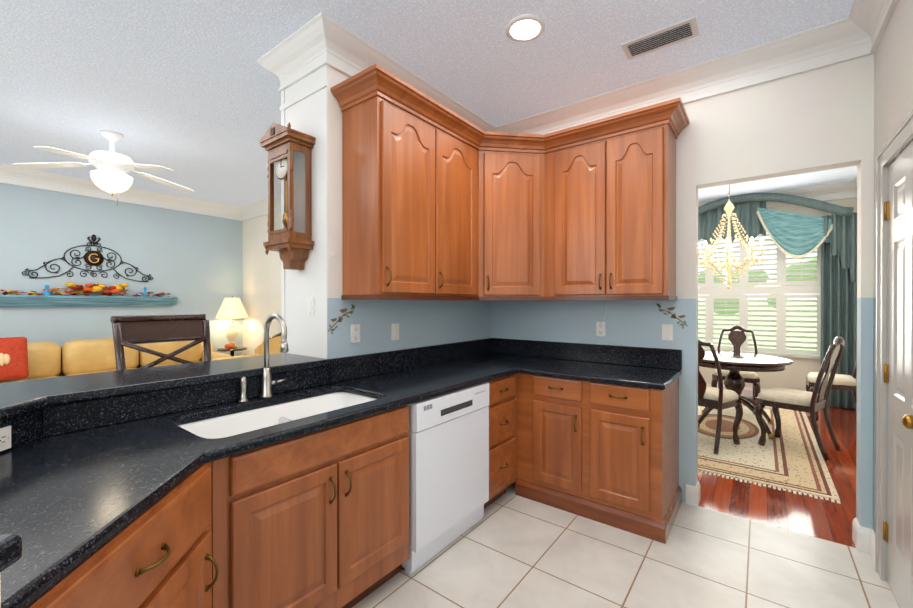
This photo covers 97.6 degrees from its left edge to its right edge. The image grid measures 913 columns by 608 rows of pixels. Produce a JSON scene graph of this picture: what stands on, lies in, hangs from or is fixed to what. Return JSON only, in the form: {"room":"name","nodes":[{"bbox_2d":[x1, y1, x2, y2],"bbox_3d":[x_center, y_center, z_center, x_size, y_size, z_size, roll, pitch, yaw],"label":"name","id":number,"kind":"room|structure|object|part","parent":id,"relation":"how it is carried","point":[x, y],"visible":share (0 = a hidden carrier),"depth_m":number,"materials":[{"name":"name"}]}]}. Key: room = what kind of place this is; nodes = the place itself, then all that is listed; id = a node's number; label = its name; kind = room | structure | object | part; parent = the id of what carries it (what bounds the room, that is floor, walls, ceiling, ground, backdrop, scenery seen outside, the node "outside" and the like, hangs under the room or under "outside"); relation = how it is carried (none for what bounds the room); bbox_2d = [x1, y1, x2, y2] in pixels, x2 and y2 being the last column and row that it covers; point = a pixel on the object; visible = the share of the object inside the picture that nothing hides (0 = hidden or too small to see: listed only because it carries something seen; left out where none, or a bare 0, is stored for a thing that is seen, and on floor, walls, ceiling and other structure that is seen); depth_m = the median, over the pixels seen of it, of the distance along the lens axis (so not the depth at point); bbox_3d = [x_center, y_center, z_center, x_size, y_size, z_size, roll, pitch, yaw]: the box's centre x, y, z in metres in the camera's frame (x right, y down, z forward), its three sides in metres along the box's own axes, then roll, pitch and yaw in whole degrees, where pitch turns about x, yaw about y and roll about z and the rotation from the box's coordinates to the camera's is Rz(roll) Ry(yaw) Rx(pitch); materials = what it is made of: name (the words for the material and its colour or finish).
{"room":"kitchen","nodes":[
{"label":"kitchen","id":0,"kind":"room"},
{"bbox_2d":[0,183,242,355],"bbox_3d":[-5.609,-0.108,4.560,0.120,3.050,6.320,0,0,37],"label":"wall","id":1,"kind":"structure","parent":0,"point":[192,262],"depth_m":5.51,"materials":[{"name":"blue paint"}]},
{"bbox_2d":[22,234,152,281],"bbox_3d":[-4.888,-0.628,5.385,0.056,0.626,1.323,0,0,37],"label":"art","id":2,"kind":"object","parent":1,"relation":"attached to","point":[93,258],"visible":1,"depth_m":5.37,"materials":[{"name":"black metal"}]},
{"bbox_2d":[0,282,177,306],"bbox_3d":[-4.880,-0.131,5.280,0.232,0.331,2.050,0,0,37],"label":"shelf","id":3,"kind":"object","parent":1,"relation":"attached to","point":[32,299],"visible":1,"depth_m":5.24,"materials":[{"name":"teal wood"}]},
{"bbox_2d":[0,282,171,296],"bbox_3d":[-4.877,-0.191,5.284,0.232,0.209,1.898,0,0,37],"label":"garland","id":4,"kind":"object","parent":3,"relation":"attached to","point":[94,288],"depth_m":5.24,"materials":[{"name":"orange plant"}]},
{"bbox_2d":[0,164,243,220],"bbox_3d":[-5.551,-1.534,4.436,0.118,0.198,6.200,0,0,37],"label":"crown molding","id":5,"kind":"structure","parent":1,"relation":"attached to","point":[12,175],"depth_m":5.46,"materials":[{"name":"white paint"}]},
{"bbox_2d":[281,65,326,358],"bbox_3d":[-0.846,-0.102,2.711,0.498,3.050,0.443,0,0,37],"label":"pillar","id":6,"kind":"structure","parent":0,"point":[306,335],"depth_m":2.48,"materials":[{"name":"white paint"}]},
{"bbox_2d":[260,122,315,269],"bbox_3d":[-1.049,-0.654,2.473,0.320,0.875,0.190,0,0,37],"label":"wall clock","id":7,"kind":"object","parent":6,"relation":"attached to","point":[288,148],"visible":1,"depth_m":2.44,"materials":[{"name":"brown wood"}]},
{"bbox_2d":[257,25,323,110],"bbox_3d":[-1.054,-1.462,2.529,0.618,0.330,0.118,0,0,37],"label":"crown molding","id":8,"kind":"structure","parent":6,"relation":"attached to","point":[285,60],"depth_m":2.55,"materials":[{"name":"white paint"}]},
{"bbox_2d":[307,297,313,315],"bbox_3d":[-0.911,0.013,2.484,0.072,0.116,0.010,0,0,37],"label":"light switch","id":9,"kind":"object","parent":6,"relation":"attached to","point":[310,306],"visible":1,"depth_m":2.48,"materials":[{"name":"white plastic"}]},
{"bbox_2d":[327,65,490,358],"bbox_3d":[-0.275,-0.104,3.144,0.120,3.050,1.800,0,0,37],"label":"wall","id":10,"kind":"structure","parent":0,"point":[422,323],"depth_m":2.65,"materials":[{"name":"blue paint"}]},
{"bbox_2d":[40,338,491,435],"bbox_3d":[-0.577,0.400,2.621,0.031,0.145,2.997,0,0,37],"label":"backsplash","id":11,"kind":"structure","parent":10,"relation":"attached to","point":[97,411],"depth_m":1.85,"materials":[{"name":"black stone"}]},
{"bbox_2d":[0,426,10,450],"bbox_3d":[-1.445,0.432,1.245,0.010,0.072,0.116,0,0,-8],"label":"outlet","id":12,"kind":"object","parent":11,"relation":"attached to","point":[5,438],"visible":1,"depth_m":1.28,"materials":[{"name":"white plastic"}]},
{"bbox_2d":[328,305,355,333],"bbox_3d":[-0.708,0.093,2.474,0.006,0.190,0.211,0,0,37],"label":"decal","id":13,"kind":"object","parent":10,"relation":"attached to","point":[342,311],"visible":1,"depth_m":2.47},
{"bbox_2d":[351,324,359,342],"bbox_3d":[-0.644,0.188,2.552,0.010,0.116,0.072,0,0,37],"label":"outlet","id":14,"kind":"object","parent":10,"relation":"attached to","point":[355,333],"visible":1,"depth_m":2.55,"materials":[{"name":"white plastic"}]},
{"bbox_2d":[344,72,439,299],"bbox_3d":[-0.413,-0.664,2.575,0.341,1.274,0.470,0,0,37],"label":"upper cabinet","id":15,"kind":"object","parent":10,"relation":"attached to","point":[392,134],"depth_m":2.40,"materials":[{"name":"brown wood"}]},
{"bbox_2d":[391,323,398,339],"bbox_3d":[-0.433,0.197,2.829,0.010,0.116,0.072,0,0,37],"label":"outlet","id":16,"kind":"object","parent":10,"relation":"attached to","point":[394,331],"visible":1,"depth_m":2.82,"materials":[{"name":"white plastic"}]},
{"bbox_2d":[304,12,495,131],"bbox_3d":[-0.249,-1.463,2.977,0.118,0.330,1.808,0,0,37],"label":"crown molding","id":17,"kind":"structure","parent":10,"relation":"attached to","point":[317,42],"depth_m":2.47,"materials":[{"name":"white paint"}]},
{"bbox_2d":[440,108,479,300],"bbox_3d":[-0.125,-0.665,2.952,0.341,1.274,0.480,0,0,37],"label":"upper cabinet","id":18,"kind":"object","parent":10,"relation":"attached to","point":[459,142],"depth_m":2.86,"materials":[{"name":"brown wood"}]},
{"bbox_2d":[480,140,543,295],"bbox_3d":[0.435,-0.619,3.120,0.330,1.100,0.330,0,0,37],"label":"upper cabinet","id":19,"kind":"object","parent":10,"relation":"attached to","point":[511,175],"depth_m":3.11,"materials":[{"name":"brown wood"}]},
{"bbox_2d":[0,0,856,206],"bbox_3d":[-1.059,-1.671,3.744,8.500,0.080,10.750,0,0,37],"label":"ceiling","id":20,"kind":"structure","parent":0,"point":[187,93],"depth_m":2.69,"materials":[{"name":"white paint"}]},
{"bbox_2d":[13,130,193,205],"bbox_3d":[-3.284,-1.285,3.865,1.344,0.689,1.307,0,0,37],"label":"ceiling fan","id":21,"kind":"object","parent":20,"relation":"hanging from","point":[110,175],"visible":1,"depth_m":3.72,"materials":[{"name":"white paint"}]},
{"bbox_2d":[506,15,544,41],"bbox_3d":[0.405,-1.620,2.357,0.230,0.011,0.230,0,0,37],"label":"recessed light","id":22,"kind":"object","parent":20,"relation":"in","point":[524,28],"visible":1,"depth_m":2.35,"materials":[{"name":"white glass"}]},
{"bbox_2d":[621,16,698,59],"bbox_3d":[1.242,-1.615,2.448,0.400,0.020,0.190,0,0,37],"label":"ceiling vent","id":23,"kind":"object","parent":20,"relation":"in","point":[675,33],"visible":1,"depth_m":2.43,"materials":[{"name":"white metal"}]},
{"bbox_2d":[698,184,765,288],"bbox_3d":[3.139,-0.901,4.600,0.680,1.463,0.676,0,0,37],"label":"crystal chandelier","id":24,"kind":"object","parent":20,"relation":"hanging from","point":[728,264],"visible":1,"depth_m":4.57,"materials":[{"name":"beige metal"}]},
{"bbox_2d":[242,54,873,528],"bbox_3d":[-0.582,-0.108,4.624,7.796,3.050,0.120,0,0,37],"label":"wall","id":25,"kind":"structure","parent":0,"point":[815,120],"depth_m":2.73,"materials":[{"name":"white paint"}]},
{"bbox_2d":[236,194,280,219],"bbox_3d":[-1.726,-1.536,5.343,4.860,0.198,0.118,0,0,37],"label":"crown molding","id":26,"kind":"structure","parent":25,"relation":"attached to","point":[259,208],"depth_m":6.56,"materials":[{"name":"white paint"}]},
{"bbox_2d":[492,338,681,367],"bbox_3d":[0.970,0.398,3.344,1.611,0.145,0.027,0,0,37],"label":"backsplash","id":27,"kind":"structure","parent":25,"relation":"attached to","point":[599,354],"depth_m":3.22,"materials":[{"name":"black stone"}]},
{"bbox_2d":[596,322,605,335],"bbox_3d":[1.161,0.201,3.213,0.072,0.116,0.010,0,0,37],"label":"outlet","id":28,"kind":"object","parent":25,"relation":"attached to","point":[601,328],"visible":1,"depth_m":3.21,"materials":[{"name":"white plastic"}]},
{"bbox_2d":[552,104,675,300],"bbox_3d":[1.161,-0.665,2.997,0.760,1.274,0.341,0,0,37],"label":"upper cabinet","id":29,"kind":"object","parent":25,"relation":"attached to","point":[614,178],"depth_m":2.82,"materials":[{"name":"brown wood"}]},
{"bbox_2d":[662,324,672,340],"bbox_3d":[1.542,0.207,2.921,0.072,0.116,0.010,0,0,37],"label":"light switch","id":30,"kind":"object","parent":25,"relation":"attached to","point":[667,331],"visible":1,"depth_m":2.92,"materials":[{"name":"white plastic"}]},
{"bbox_2d":[496,18,847,134],"bbox_3d":[1.268,-1.529,3.059,2.430,0.198,0.118,0,0,37],"label":"crown molding","id":31,"kind":"structure","parent":25,"relation":"attached to","point":[821,46],"depth_m":2.71,"materials":[{"name":"white paint"}]},
{"bbox_2d":[656,304,687,328],"bbox_3d":[1.565,0.087,2.908,0.211,0.190,0.006,0,0,37],"label":"decal","id":32,"kind":"object","parent":25,"relation":"attached to","point":[670,309],"visible":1,"depth_m":2.90},
{"bbox_2d":[352,481,898,607],"bbox_3d":[-2.567,1.455,2.106,8.100,0.060,6.300,0,0,37],"label":"floor","id":33,"kind":"structure","parent":0,"point":[510,549],"depth_m":2.15,"materials":[{"name":"white tile"}]},
{"bbox_2d":[0,572,0,607],"bbox_3d":[-0.935,0.897,1.177,1.460,1.060,2.134,0,0,37],"label":"wall bar","id":34,"kind":"object","parent":33,"relation":"on","point":[0,589],"visible":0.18,"depth_m":0.55,"materials":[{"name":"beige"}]},
{"bbox_2d":[0,338,231,382],"bbox_3d":[-4.457,0.933,5.068,0.980,0.965,2.760,0,0,37],"label":"leather sofa","id":35,"kind":"object","parent":33,"relation":"on","point":[68,358],"visible":0.38,"depth_m":4.99,"materials":[{"name":"yellow leather"}]},
{"bbox_2d":[0,337,28,380],"bbox_3d":[-4.877,0.588,4.230,0.224,0.450,0.460,0,0,37],"label":"pillow","id":36,"kind":"object","parent":35,"relation":"on","point":[13,358],"visible":1,"depth_m":4.29,"materials":[{"name":"red fabric"}]},
{"bbox_2d":[110,314,210,370],"bbox_3d":[-1.667,0.747,2.385,0.630,1.358,0.514,0,0,37],"label":"bar chair","id":37,"kind":"object","parent":33,"relation":"on","point":[130,331],"visible":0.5,"depth_m":2.50,"materials":[{"name":"brown wood"}]},
{"bbox_2d":[217,347,246,355],"bbox_3d":[-3.661,1.061,6.524,0.440,0.681,0.440,0,0,37],"label":"side table","id":38,"kind":"object","parent":33,"relation":"on","point":[224,349],"visible":0.35,"depth_m":6.45,"materials":[{"name":"brown wood"}]},
{"bbox_2d":[216,296,248,348],"bbox_3d":[-3.661,0.290,6.521,0.473,0.860,0.473,0,0,37],"label":"table lamp","id":39,"kind":"object","parent":38,"relation":"on","point":[232,308],"visible":1,"depth_m":6.41,"materials":[{"name":"beige"}]},
{"bbox_2d":[211,332,280,360],"bbox_3d":[-2.366,0.845,5.253,2.139,0.980,0.910,0,0,37],"label":"sofa","id":40,"kind":"object","parent":33,"relation":"on","point":[274,343],"visible":0.12,"depth_m":5.75,"materials":[{"name":"leather"}]},
{"bbox_2d":[544,464,587,517],"bbox_3d":[0.894,0.966,3.027,0.385,0.912,0.626,0,0,37],"label":"base cabinet","id":41,"kind":"object","parent":33,"relation":"on","point":[573,498],"depth_m":2.71,"materials":[{"name":"brown wood"}]},
{"bbox_2d":[588,388,671,538],"bbox_3d":[1.202,0.966,2.792,0.390,0.912,0.626,0,0,37],"label":"base cabinet","id":42,"kind":"object","parent":33,"relation":"on","point":[630,482],"depth_m":2.49,"materials":[{"name":"brown wood"}]},
{"bbox_2d":[0,352,681,607],"bbox_3d":[-0.146,0.494,1.881,1.612,0.038,3.709,0,0,37],"label":"kitchen counter","id":43,"kind":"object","parent":42,"relation":"on","point":[322,510],"depth_m":1.60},
{"bbox_2d":[236,314,288,403],"bbox_3d":[-0.910,0.261,1.973,0.219,0.427,0.249,0,0,37],"label":"faucet","id":44,"kind":"object","parent":43,"relation":"on","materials":[{"name":"silver metal"}]},
{"bbox_2d":[172,388,379,439],"bbox_3d":[-0.772,0.623,1.865,0.498,0.243,0.922,0,0,37],"label":"sink","id":45,"kind":"object","parent":43,"relation":"in","point":[219,424],"depth_m":1.99,"materials":[{"name":"white ceramic"}]},
{"bbox_2d":[402,382,488,573],"bbox_3d":[-0.230,0.969,2.519,0.594,0.908,0.693,0,0,37],"label":"dishwasher","id":46,"kind":"object","parent":43,"relation":"in","point":[448,434],"depth_m":2.27,"materials":[{"name":"white"}]},
{"bbox_2d":[698,396,856,547],"bbox_3d":[3.058,1.447,4.575,3.050,0.060,4.450,0,0,37],"label":"floor","id":47,"kind":"structure","parent":0,"point":[824,519],"depth_m":2.92,"materials":[{"name":"brown wood"}]},
{"bbox_2d":[698,404,840,503],"bbox_3d":[3.074,1.411,4.620,1.620,0.010,3.250,0,0,37],"label":"dining rug","id":48,"kind":"object","parent":47,"relation":"on","point":[790,459],"visible":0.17,"depth_m":3.74,"materials":[{"name":"beige carpet"}]},
{"bbox_2d":[698,339,742,454],"bbox_3d":[2.512,0.850,4.019,0.596,1.111,0.669,0,0,37],"label":"dining chair","id":49,"kind":"object","parent":48,"relation":"on","point":[720,399],"visible":0.5,"depth_m":3.85,"materials":[{"name":"brown wood"}]},
{"bbox_2d":[711,325,760,406],"bbox_3d":[3.759,0.846,5.368,0.521,1.111,0.624,0,0,37],"label":"dining chair","id":50,"kind":"object","parent":48,"relation":"on","point":[737,339],"visible":0.56,"depth_m":5.42,"materials":[{"name":"brown wood"}]},
{"bbox_2d":[698,352,792,438],"bbox_3d":[3.210,1.003,4.615,1.040,0.787,1.040,0,0,37],"label":"dining table","id":51,"kind":"object","parent":48,"relation":"on","point":[734,363],"visible":0.65,"depth_m":4.44,"materials":[{"name":"brown wood"}]},
{"bbox_2d":[755,336,844,459],"bbox_3d":[3.352,0.850,3.921,0.680,1.111,0.612,0,0,37],"label":"dining chair","id":52,"kind":"object","parent":48,"relation":"on","point":[811,403],"visible":1,"depth_m":3.81,"materials":[{"name":"brown wood"}]},
{"bbox_2d":[806,361,856,420],"bbox_3d":[4.613,0.848,4.802,0.624,1.111,0.521,0,0,37],"label":"chair","id":53,"kind":"object","parent":47,"relation":"on","point":[845,382],"visible":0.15,"depth_m":4.75,"materials":[{"name":"brown wood"}]},
{"bbox_2d":[699,197,856,390],"bbox_3d":[4.359,-0.113,6.276,2.850,3.050,0.140,0,0,37],"label":"wall","id":54,"kind":"structure","parent":0,"point":[795,373],"depth_m":5.78,"materials":[{"name":"white paint"}]},
{"bbox_2d":[698,216,821,358],"bbox_3d":[4.427,-0.231,6.158,2.000,1.995,0.125,0,0,37],"label":"shutters","id":55,"kind":"object","parent":54,"relation":"attached to","point":[710,290],"visible":0.5,"depth_m":6.00,"materials":[{"name":"white paint"}]},
{"bbox_2d":[706,383,835,406],"bbox_3d":[4.312,1.345,6.218,2.790,0.134,0.017,0,0,37],"label":"baseboard","id":56,"kind":"structure","parent":54,"relation":"attached to","point":[747,391],"depth_m":6.11,"materials":[{"name":"white paint"}]},
{"bbox_2d":[698,182,855,207],"bbox_3d":[4.281,-1.539,6.169,2.610,0.198,0.118,0,0,37],"label":"crown molding","id":57,"kind":"structure","parent":54,"relation":"attached to","point":[837,191],"depth_m":5.57,"materials":[{"name":"white paint"}]},
{"bbox_2d":[698,193,856,408],"bbox_3d":[4.304,-0.123,6.021,2.570,3.042,0.202,0,0,37],"label":"curtain","id":58,"kind":"object","parent":54,"relation":"attached to","point":[797,235],"visible":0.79,"depth_m":5.49,"materials":[{"name":"teal fabric"}]},
{"bbox_2d":[852,176,856,196],"bbox_3d":[4.135,-1.531,3.725,0.118,0.198,4.180,0,0,37],"label":"crown molding","id":59,"kind":"structure","parent":54,"relation":"attached to","point":[854,183],"depth_m":5.37,"materials":[{"name":"white paint"}]},
{"bbox_2d":[873,0,912,580],"bbox_3d":[0.553,-0.093,-0.216,0.120,3.050,6.199,0,0,37],"label":"wall","id":60,"kind":"structure","parent":0,"point":[893,80],"depth_m":2.00,"materials":[{"name":"white paint"}]},
{"bbox_2d":[844,0,897,61],"bbox_3d":[0.458,-1.519,-0.148,0.118,0.198,6.200,0,0,37],"label":"crown molding","id":61,"kind":"structure","parent":60,"relation":"attached to","point":[865,26],"depth_m":2.22,"materials":[{"name":"white paint"}]},
{"bbox_2d":[875,109,912,581],"bbox_3d":[2.019,0.318,1.736,0.134,2.215,0.890,0,0,37],"label":"door frame","id":62,"kind":"structure","parent":60,"relation":"attached to","point":[898,141],"depth_m":2.06,"materials":[{"name":"grey wood"}]},
{"bbox_2d":[887,141,912,607],"bbox_3d":[1.974,0.359,1.770,0.106,2.118,0.712,0,0,37],"label":"pantry door","id":63,"kind":"structure","parent":60,"relation":"in","point":[899,407],"depth_m":1.86,"materials":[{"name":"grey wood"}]},
{"bbox_3d":[1.786,0.461,1.554,0.071,0.064,0.064,0,0,37],"label":"pantry door knob","id":64,"kind":"part","parent":63,"relation":"part of","materials":[{"name":"gold metal"}]},
{"label":"outside","id":65,"kind":"structure","parent":0,"visible":0},
{"bbox_2d":[698,233,816,350],"bbox_3d":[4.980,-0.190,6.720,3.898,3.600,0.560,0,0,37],"label":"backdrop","id":66,"kind":"structure","parent":65,"point":[771,318],"depth_m":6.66,"materials":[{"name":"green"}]}
]}

